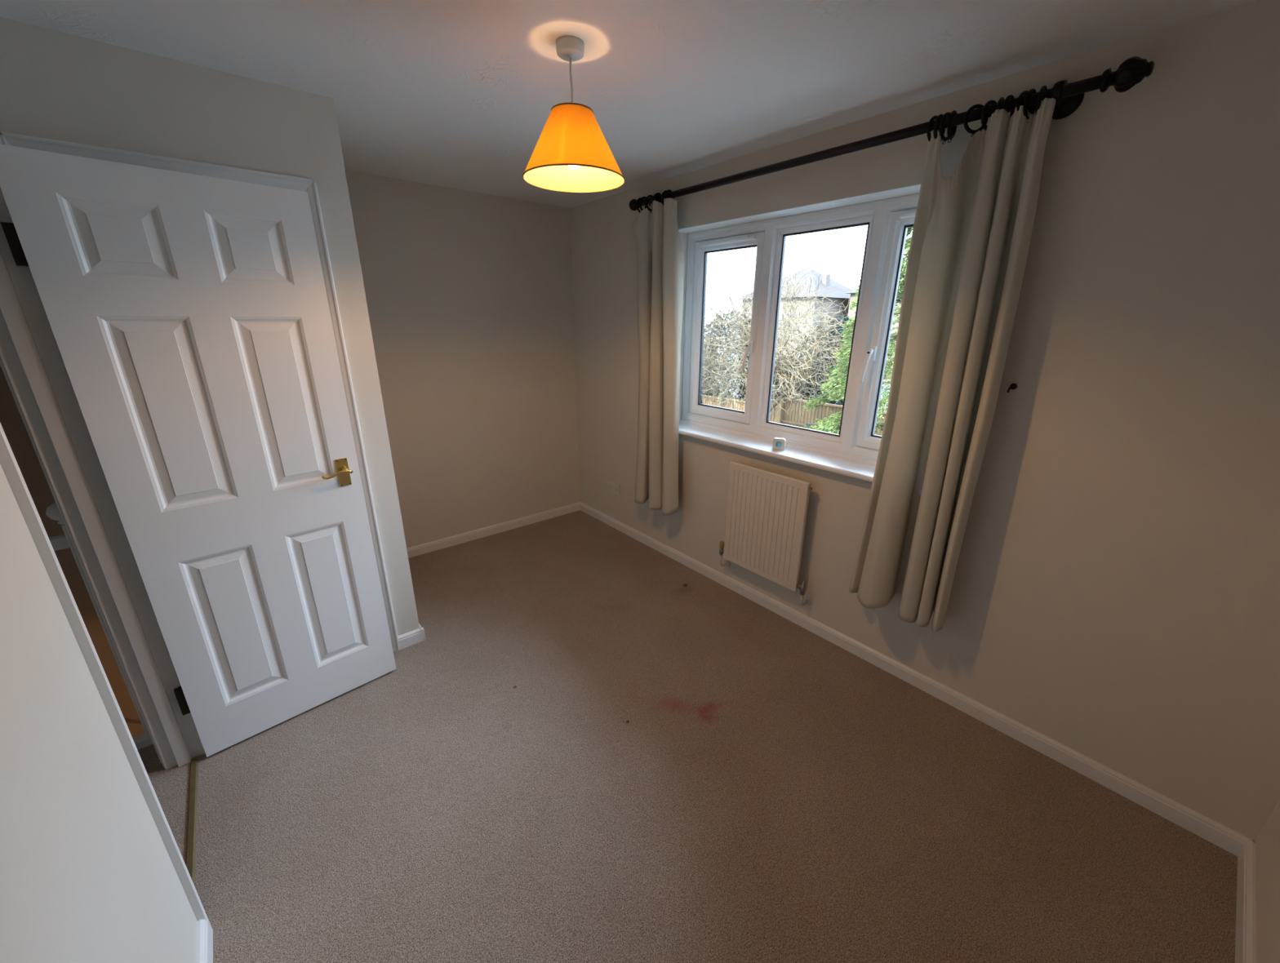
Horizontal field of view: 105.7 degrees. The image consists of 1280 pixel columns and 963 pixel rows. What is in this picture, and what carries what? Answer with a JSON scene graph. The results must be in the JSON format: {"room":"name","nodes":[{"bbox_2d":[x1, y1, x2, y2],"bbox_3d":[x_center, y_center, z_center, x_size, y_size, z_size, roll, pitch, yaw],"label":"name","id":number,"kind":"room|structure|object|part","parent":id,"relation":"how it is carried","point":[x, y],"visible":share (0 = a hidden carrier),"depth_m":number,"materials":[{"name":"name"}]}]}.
{"room":"empty bedroom","nodes":[
{"label":"empty bedroom","id":0,"kind":"room"},
{"bbox_2d":[0,135,197,962],"bbox_3d":[-1.690,1.448,1.043,1.205,4.946,4.011,-15,24,-38],"label":"wall","id":1,"kind":"structure","parent":0,"point":[88,874],"depth_m":0.86,"materials":[{"name":"paint"}]},
{"bbox_2d":[0,138,213,932],"bbox_3d":[-1.468,0.171,1.238,0.115,2.045,0.770,-15,24,-38],"label":"door frame","id":2,"kind":"structure","parent":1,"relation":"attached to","point":[30,355],"depth_m":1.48,"materials":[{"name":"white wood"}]},
{"bbox_2d":[0,143,396,757],"bbox_3d":[-1.391,0.026,1.736,0.708,1.981,0.086,-17,25,-42],"label":"door","id":3,"kind":"structure","parent":2,"relation":"attached to","point":[188,315],"depth_m":1.64,"materials":[{"name":"white wood"}]},
{"bbox_3d":[-1.187,-0.033,1.898,0.046,0.031,0.107,18,25,41],"label":"lever","id":4,"kind":"part","parent":3,"relation":"part of","materials":[{"name":"gold metal"}]},
{"bbox_3d":[-1.184,-0.037,1.938,0.005,0.113,0.042,18,25,42],"label":"handle plate","id":5,"kind":"part","parent":3,"relation":"part of","materials":[{"name":"gold metal"}]},
{"bbox_2d":[124,718,144,732],"bbox_3d":[-2.864,1.212,2.506,0.880,0.970,0.020,-15,24,-38],"label":"wall","id":6,"kind":"structure","parent":1,"relation":"attached to","point":[135,725],"depth_m":2.64,"materials":[{"name":"beige paint"}]},
{"bbox_2d":[132,733,153,750],"bbox_3d":[-2.256,1.093,1.627,0.990,0.040,0.030,-15,24,-38],"label":"trim","id":7,"kind":"structure","parent":1,"relation":"attached to","point":[141,741],"depth_m":1.88,"materials":[{"name":"white"}]},
{"bbox_2d":[45,502,150,738],"bbox_3d":[-2.262,0.619,1.475,0.985,0.976,0.072,-15,24,-38],"label":"balustrade","id":8,"kind":"object","parent":7,"relation":"on","point":[63,541],"visible":0.31,"depth_m":1.65,"materials":[{"name":"white wood"}]},
{"bbox_3d":[-2.269,0.290,1.356,0.960,0.040,0.044,-15,24,-38],"label":"handrail","id":9,"kind":"part","parent":8,"relation":"part of","materials":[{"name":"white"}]},
{"bbox_2d":[196,919,213,962],"bbox_3d":[-0.589,1.417,0.647,0.017,0.070,1.799,-15,24,-38],"label":"baseboard","id":10,"kind":"structure","parent":1,"relation":"attached to","point":[204,932],"depth_m":1.25,"materials":[{"name":"white wood"}]},
{"bbox_2d":[0,17,419,635],"bbox_3d":[-1.778,-0.331,2.257,0.849,2.346,1.012,-15,24,-38],"label":"wall partition","id":11,"kind":"structure","parent":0,"point":[55,85],"depth_m":1.60,"materials":[{"name":"paint"}]},
{"bbox_2d":[0,131,399,651],"bbox_3d":[-1.490,-0.061,1.895,0.742,2.067,0.017,-15,24,-38],"label":"door frame","id":12,"kind":"structure","parent":11,"relation":"attached to","point":[305,184],"depth_m":1.79,"materials":[{"name":"white wood"}]},
{"bbox_2d":[397,623,426,649],"bbox_3d":[-1.489,0.675,2.843,0.126,0.070,1.029,-15,24,-38],"label":"baseboard","id":13,"kind":"structure","parent":11,"relation":"attached to","point":[408,639],"depth_m":2.47,"materials":[{"name":"white wood"}]},
{"bbox_2d":[345,170,580,548],"bbox_3d":[-1.509,-0.635,3.170,2.495,2.346,0.120,-15,24,-38],"label":"wall","id":14,"kind":"structure","parent":0,"point":[469,294],"depth_m":3.33,"materials":[{"name":"paint"}]},
{"bbox_2d":[406,502,580,558],"bbox_3d":[-1.146,0.376,3.740,1.646,0.070,0.017,-15,24,-38],"label":"baseboard","id":15,"kind":"structure","parent":14,"relation":"attached to","point":[426,548],"depth_m":3.72,"materials":[{"name":"white wood"}]},
{"bbox_2d":[0,0,1255,208],"bbox_3d":[-0.603,-1.232,1.089,4.000,0.120,3.971,-15,24,-38],"label":"ceiling","id":16,"kind":"structure","parent":0,"point":[462,95],"depth_m":1.48,"materials":[{"name":"white paint"}]},
{"bbox_2d":[522,35,625,192],"bbox_3d":[-0.205,-1.109,1.466,0.319,0.348,0.319,-15,24,-38],"label":"pendant lamp","id":17,"kind":"object","parent":16,"relation":"hanging from","point":[571,153],"visible":1,"depth_m":1.41,"materials":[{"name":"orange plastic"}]},
{"bbox_3d":[-0.204,-1.176,1.444,0.008,0.142,0.008,-15,24,-38],"label":"cord","id":18,"kind":"part","parent":17,"relation":"part of","materials":[{"name":"white plastic"}]},
{"bbox_3d":[-0.205,-1.031,1.492,0.314,0.178,0.314,-15,24,-38],"label":"lamp shade","id":19,"kind":"part","parent":17,"relation":"part of","materials":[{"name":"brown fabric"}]},
{"bbox_2d":[137,510,1237,962],"bbox_3d":[-0.694,1.126,1.812,3.600,0.120,3.771,-15,24,-38],"label":"floor","id":20,"kind":"structure","parent":0,"point":[594,747],"depth_m":1.65,"materials":[{"name":"beige carpet"}]},
{"bbox_2d":[185,759,198,886],"bbox_3d":[-1.457,1.134,1.576,0.024,0.006,0.684,-15,24,-38],"label":"trim","id":21,"kind":"structure","parent":20,"relation":"on","point":[190,854],"depth_m":1.60,"materials":[{"name":"gold metal"}]},
{"bbox_2d":[569,0,1279,841],"bbox_3d":[0.787,0.804,3.008,0.260,4.946,3.971,-15,24,-38],"label":"wall","id":22,"kind":"structure","parent":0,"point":[1114,597],"depth_m":1.56,"materials":[{"name":"paint"}]},
{"bbox_2d":[608,480,619,495],"bbox_3d":[-0.206,0.048,3.789,0.012,0.086,0.146,-15,24,-38],"label":"wall socket","id":23,"kind":"object","parent":22,"relation":"attached to","point":[613,487],"visible":1,"depth_m":3.78,"materials":[{"name":"white plastic"}]},
{"bbox_2d":[719,461,812,606],"bbox_3d":[0.693,0.270,2.673,0.080,0.694,0.594,-15,24,-38],"label":"radiator","id":24,"kind":"object","parent":22,"relation":"attached to","point":[766,511],"visible":1,"depth_m":2.61,"materials":[{"name":"beige metal"}]},
{"bbox_2d":[678,183,920,466],"bbox_3d":[0.817,-0.738,2.466,0.260,1.154,1.719,-15,24,-38],"label":"window","id":25,"kind":"structure","parent":22,"relation":"attached to","point":[888,220],"depth_m":2.49,"materials":[{"name":"white plastic"}]},
{"bbox_3d":[0.513,-0.889,2.895,0.004,0.913,0.390,-15,24,-38],"label":"glass","id":26,"kind":"part","parent":25,"relation":"part of","materials":[{"name":"clear glass"}]},
{"bbox_3d":[0.504,-0.886,2.888,0.048,1.021,0.498,-15,24,-38],"label":"sash","id":27,"kind":"part","parent":25,"relation":"part of","materials":[{"name":"white plastic"}]},
{"bbox_3d":[0.599,-0.700,2.724,0.043,0.157,0.027,-4,19,-11],"label":"handle","id":28,"kind":"part","parent":25,"relation":"part of","materials":[{"name":"white plastic"}]},
{"bbox_3d":[0.626,-0.757,2.724,0.017,0.065,0.026,-15,24,-38],"label":"handle","id":29,"kind":"part","parent":25,"relation":"part of","materials":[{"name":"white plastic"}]},
{"bbox_3d":[1.040,-0.530,2.224,0.043,0.157,0.027,-4,19,-11],"label":"handle","id":30,"kind":"part","parent":25,"relation":"part of","materials":[{"name":"white plastic"}]},
{"bbox_3d":[1.067,-0.587,2.224,0.017,0.065,0.026,-15,24,-38],"label":"handle","id":31,"kind":"part","parent":25,"relation":"part of","materials":[{"name":"white plastic"}]},
{"bbox_3d":[1.218,-0.610,2.077,0.048,1.021,0.436,-15,24,-38],"label":"sash","id":32,"kind":"part","parent":25,"relation":"part of","materials":[{"name":"white plastic"}]},
{"bbox_2d":[678,422,921,493],"bbox_3d":[0.768,-0.169,2.616,0.259,0.024,1.735,-15,24,-38],"label":"window sill","id":33,"kind":"structure","parent":22,"relation":"attached to","point":[864,472],"depth_m":2.51,"materials":[{"name":"white plastic"}]},
{"bbox_2d":[772,437,785,450],"bbox_3d":[0.735,-0.198,2.566,0.063,0.063,0.027,8,20,21],"label":"sensor","id":34,"kind":"object","parent":33,"relation":"on","point":[779,444],"visible":1,"depth_m":2.56,"materials":[{"name":"white plastic"}]},
{"bbox_2d":[629,56,1154,210],"bbox_3d":[0.675,-1.383,2.121,0.119,0.090,2.229,-15,24,-38],"label":"pole","id":35,"kind":"object","parent":22,"relation":"attached to","point":[1068,97],"visible":0.94,"depth_m":1.59,"materials":[{"name":"black wood"}]},
{"bbox_2d":[635,197,646,213],"bbox_3d":[0.008,-1.617,2.852,0.011,0.093,0.083,17,25,41],"label":"curtain ring","id":36,"kind":"object","parent":35,"relation":"hanging from","point":[639,198],"visible":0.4,"depth_m":2.83,"materials":[{"name":"black wood"}]},
{"bbox_2d":[639,196,650,210],"bbox_3d":[0.029,-1.610,2.829,0.083,0.093,0.011,-13,22,-34],"label":"curtain ring","id":37,"kind":"object","parent":35,"relation":"hanging from","point":[642,197],"visible":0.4,"depth_m":2.81,"materials":[{"name":"black wood"}]},
{"bbox_2d":[645,195,653,213],"bbox_3d":[0.063,-1.597,2.791,0.083,0.093,0.011,-16,25,-40],"label":"curtain ring","id":38,"kind":"object","parent":35,"relation":"hanging from","point":[648,196],"visible":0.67,"depth_m":2.77,"materials":[{"name":"black wood"}]},
{"bbox_2d":[631,197,684,515],"bbox_3d":[0.112,-0.699,3.005,0.132,1.843,0.470,-13,23,-35],"label":"curtain","id":39,"kind":"object","parent":35,"relation":"hanging from","point":[660,253],"visible":1,"depth_m":2.92,"materials":[{"name":"beige fabric"}]},
{"bbox_2d":[661,190,666,204],"bbox_3d":[0.148,-1.564,2.694,0.083,0.093,0.011,-17,25,-42],"label":"curtain ring","id":40,"kind":"object","parent":35,"relation":"hanging from","point":[664,192],"visible":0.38,"depth_m":2.67,"materials":[{"name":"black wood"}]},
{"bbox_2d":[664,189,674,199],"bbox_3d":[0.163,-1.558,2.677,0.011,0.093,0.083,14,23,36],"label":"curtain ring","id":41,"kind":"object","parent":35,"relation":"hanging from","point":[668,190],"visible":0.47,"depth_m":2.65,"materials":[{"name":"black wood"}]},
{"bbox_2d":[926,115,939,142],"bbox_3d":[1.028,-1.224,1.696,0.083,0.093,0.011,-11,22,-30],"label":"curtain ring","id":42,"kind":"object","parent":35,"relation":"hanging from","point":[928,131],"visible":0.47,"depth_m":1.67,"materials":[{"name":"black wood"}]},
{"bbox_2d":[933,114,945,141],"bbox_3d":[1.039,-1.220,1.684,0.083,0.093,0.011,-16,24,-39],"label":"curtain ring","id":43,"kind":"object","parent":35,"relation":"hanging from","point":[940,116],"visible":0.54,"depth_m":1.66,"materials":[{"name":"black wood"}]},
{"bbox_2d":[848,97,1056,631],"bbox_3d":[1.116,-0.307,1.847,0.400,1.836,0.151,16,24,39],"label":"curtain","id":44,"kind":"object","parent":43,"relation":"hanging from","point":[972,229],"visible":1,"depth_m":1.77,"materials":[{"name":"beige fabric"}]},
{"bbox_2d":[939,111,953,144],"bbox_3d":[1.053,-1.214,1.668,0.083,0.093,0.011,-12,22,-33],"label":"curtain ring","id":45,"kind":"object","parent":35,"relation":"hanging from","point":[943,137],"visible":0.78,"depth_m":1.65,"materials":[{"name":"black wood"}]},
{"bbox_2d":[946,110,957,142],"bbox_3d":[1.064,-1.210,1.655,0.011,0.093,0.083,17,25,40],"label":"curtain ring","id":46,"kind":"object","parent":35,"relation":"hanging from","point":[950,136],"visible":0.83,"depth_m":1.64,"materials":[{"name":"black wood"}]},
{"bbox_2d":[963,104,987,137],"bbox_3d":[1.109,-1.192,1.604,0.083,0.093,0.011,-2,19,-6],"label":"curtain ring","id":47,"kind":"object","parent":35,"relation":"hanging from","point":[966,127],"visible":0.72,"depth_m":1.60,"materials":[{"name":"black wood"}]},
{"bbox_2d":[980,100,996,133],"bbox_3d":[1.135,-1.183,1.575,0.083,0.093,0.011,-9,20,-25],"label":"curtain ring","id":48,"kind":"object","parent":35,"relation":"hanging from","point":[990,102],"visible":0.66,"depth_m":1.56,"materials":[{"name":"black wood"}]},
{"bbox_2d":[995,97,1004,109],"bbox_3d":[1.151,-1.176,1.556,0.011,0.093,0.083,16,24,39],"label":"curtain ring","id":49,"kind":"object","parent":35,"relation":"hanging from","point":[1001,100],"visible":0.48,"depth_m":1.52,"materials":[{"name":"black wood"}]},
{"bbox_2d":[1001,94,1014,117],"bbox_3d":[1.167,-1.170,1.538,0.083,0.093,0.011,-13,23,-35],"label":"curtain ring","id":50,"kind":"object","parent":35,"relation":"hanging from","point":[1010,96],"visible":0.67,"depth_m":1.51,"materials":[{"name":"black wood"}]},
{"bbox_2d":[1015,90,1031,112],"bbox_3d":[1.192,-1.160,1.509,0.083,0.093,0.011,-10,21,-28],"label":"curtain ring","id":51,"kind":"object","parent":35,"relation":"hanging from","point":[1024,92],"visible":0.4,"depth_m":1.49,"materials":[{"name":"black wood"}]},
{"bbox_2d":[1022,88,1036,122],"bbox_3d":[1.203,-1.156,1.498,0.083,0.093,0.011,-14,23,-36],"label":"curtain ring","id":52,"kind":"object","parent":35,"relation":"hanging from","point":[1032,91],"visible":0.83,"depth_m":1.48,"materials":[{"name":"black wood"}]},
{"bbox_2d":[1035,84,1047,115],"bbox_3d":[1.221,-1.149,1.478,0.011,0.093,0.083,17,25,41],"label":"curtain ring","id":53,"kind":"object","parent":35,"relation":"hanging from","point":[1043,87],"visible":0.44,"depth_m":1.45,"materials":[{"name":"black wood"}]},
{"bbox_2d":[579,502,1255,856],"bbox_3d":[0.682,0.678,2.872,0.017,0.070,3.771,-15,24,-38],"label":"baseboard","id":54,"kind":"structure","parent":22,"relation":"attached to","point":[1205,828],"depth_m":2.01,"materials":[{"name":"white wood"}]},
{"bbox_2d":[1007,383,1017,392],"bbox_3d":[1.322,-0.332,1.724,0.030,0.032,0.022,-15,24,-38],"label":"hook","id":55,"kind":"object","parent":22,"relation":"attached to","point":[1013,386],"visible":1,"depth_m":1.72,"materials":[{"name":"black metal"}]},
{"bbox_3d":[1.319,-0.331,1.727,0.028,0.030,0.013,-15,24,-38],"label":"hook arm","id":56,"kind":"part","parent":55,"relation":"part of"},
{"bbox_3d":[1.331,-0.339,1.730,0.005,0.022,0.022,-15,24,-38],"label":"plate","id":57,"kind":"part","parent":55,"relation":"part of","materials":[{"name":"black metal"}]},
{"bbox_2d":[1255,799,1279,962],"bbox_3d":[0.621,0.422,0.054,3.960,2.346,0.120,-15,24,-38],"label":"wall","id":58,"kind":"structure","parent":0,"point":[1268,842],"depth_m":1.30,"materials":[{"name":"paint"}]},
{"bbox_2d":[1235,840,1256,962],"bbox_3d":[0.934,1.390,0.754,2.495,0.070,0.017,-15,24,-38],"label":"baseboard","id":59,"kind":"structure","parent":58,"relation":"attached to","point":[1245,940],"depth_m":1.35,"materials":[{"name":"white wood"}]},
{"label":"outside","id":60,"kind":"structure","parent":0,"visible":0},
{"bbox_2d":[703,344,889,410],"bbox_3d":[20.040,-6.682,33.791,69.700,0.200,100.000,-15,24,-38],"label":"ground","id":61,"kind":"structure","parent":60,"point":[726,344],"depth_m":33.17,"materials":[{"name":"green plant"}]},
{"bbox_2d":[702,351,725,396],"bbox_3d":[1.719,-4.607,22.047,2.532,3.361,4.679,-15,24,-38],"label":"bush","id":62,"kind":"object","parent":61,"relation":"on","point":[703,352],"visible":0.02,"depth_m":20.90,"materials":[{"name":"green plant"}]},
{"bbox_2d":[702,310,773,399],"bbox_3d":[3.551,-4.352,19.199,3.011,4.658,3.809,-15,24,-38],"label":"bush","id":63,"kind":"object","parent":61,"relation":"on","point":[722,326],"visible":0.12,"depth_m":18.72,"materials":[{"name":"green plant"}]},
{"bbox_2d":[735,353,815,402],"bbox_3d":[5.227,-3.164,18.063,2.293,3.149,4.167,-15,24,-38],"label":"bush","id":64,"kind":"object","parent":61,"relation":"on","point":[810,386],"visible":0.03,"depth_m":17.12,"materials":[{"name":"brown plant"}]},
{"bbox_2d":[702,250,851,425],"bbox_3d":[2.923,-3.046,13.068,3.831,5.896,6.019,-13,22,-34],"label":"bare tree","id":65,"kind":"object","parent":61,"relation":"on","point":[734,366],"visible":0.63,"depth_m":12.25,"materials":[{"name":"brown plant"}]},
{"bbox_2d":[736,268,851,368],"bbox_3d":[12.742,-12.532,38.366,7.700,7.900,7.000,-15,24,-38],"label":"house","id":66,"kind":"structure","parent":61,"relation":"on","point":[839,295],"depth_m":35.25,"materials":[{"name":"brick"}]},
{"bbox_2d":[704,393,886,435],"bbox_3d":[4.523,-1.718,15.236,0.185,2.000,9.462,-15,24,-38],"label":"fence","id":67,"kind":"object","parent":61,"relation":"on","point":[793,419],"visible":0.06,"depth_m":14.85,"materials":[{"name":"brown wood"}]},
{"bbox_3d":[2.838,-2.241,17.176,0.130,1.740,0.130,-15,24,-38],"label":"fence post","id":68,"kind":"part","parent":67,"relation":"part of","materials":[{"name":"beige wood"}]},
{"bbox_3d":[3.650,-2.614,16.093,0.045,0.055,2.330,-15,24,-38],"label":"rail","id":69,"kind":"part","parent":67,"relation":"part of","materials":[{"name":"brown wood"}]},
{"bbox_3d":[4.396,-1.763,15.369,0.170,2.000,0.170,-15,24,-38],"label":"fence post","id":70,"kind":"part","parent":67,"relation":"part of","materials":[{"name":"brown wood"}]},
{"bbox_3d":[5.121,-1.666,14.548,0.045,0.055,2.070,-15,24,-38],"label":"rail","id":71,"kind":"part","parent":67,"relation":"part of","materials":[{"name":"brown wood"}]},
{"bbox_3d":[5.125,-2.329,14.326,0.045,0.055,2.070,-15,24,-38],"label":"rail","id":72,"kind":"part","parent":67,"relation":"part of","materials":[{"name":"brown wood"}]},
{"bbox_2d":[775,361,846,405],"bbox_3d":[6.318,-2.461,16.209,2.306,2.973,4.081,-15,24,-38],"label":"bush","id":73,"kind":"object","parent":61,"relation":"on","point":[839,402],"visible":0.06,"depth_m":15.83,"materials":[{"name":"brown plant"}]},
{"bbox_2d":[797,315,852,405],"bbox_3d":[6.669,-3.492,16.998,3.019,4.407,3.022,-15,24,-38],"label":"bush","id":74,"kind":"object","parent":61,"relation":"on","point":[846,318],"visible":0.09,"depth_m":16.15,"materials":[{"name":"green plant"}]},
{"bbox_2d":[802,226,913,435],"bbox_3d":[5.375,-2.711,9.815,4.464,7.964,4.300,-5,19,-15],"label":"foliage","id":75,"kind":"object","parent":61,"relation":"on","point":[832,426],"visible":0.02,"depth_m":10.01,"materials":[{"name":"green plant"}]},
{"bbox_2d":[842,271,905,384],"bbox_3d":[21.294,-10.907,33.044,7.700,8.300,12.100,-15,24,-38],"label":"house","id":76,"kind":"structure","parent":61,"relation":"on","point":[851,312],"depth_m":34.24,"materials":[{"name":"brick"}]},
{"bbox_2d":[880,272,906,411],"bbox_3d":[9.241,-4.422,15.900,4.645,7.482,4.573,-15,24,-38],"label":"conifer tree","id":77,"kind":"object","parent":61,"relation":"on","point":[895,308],"visible":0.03,"depth_m":15.95,"materials":[{"name":"green plant"}]}
]}

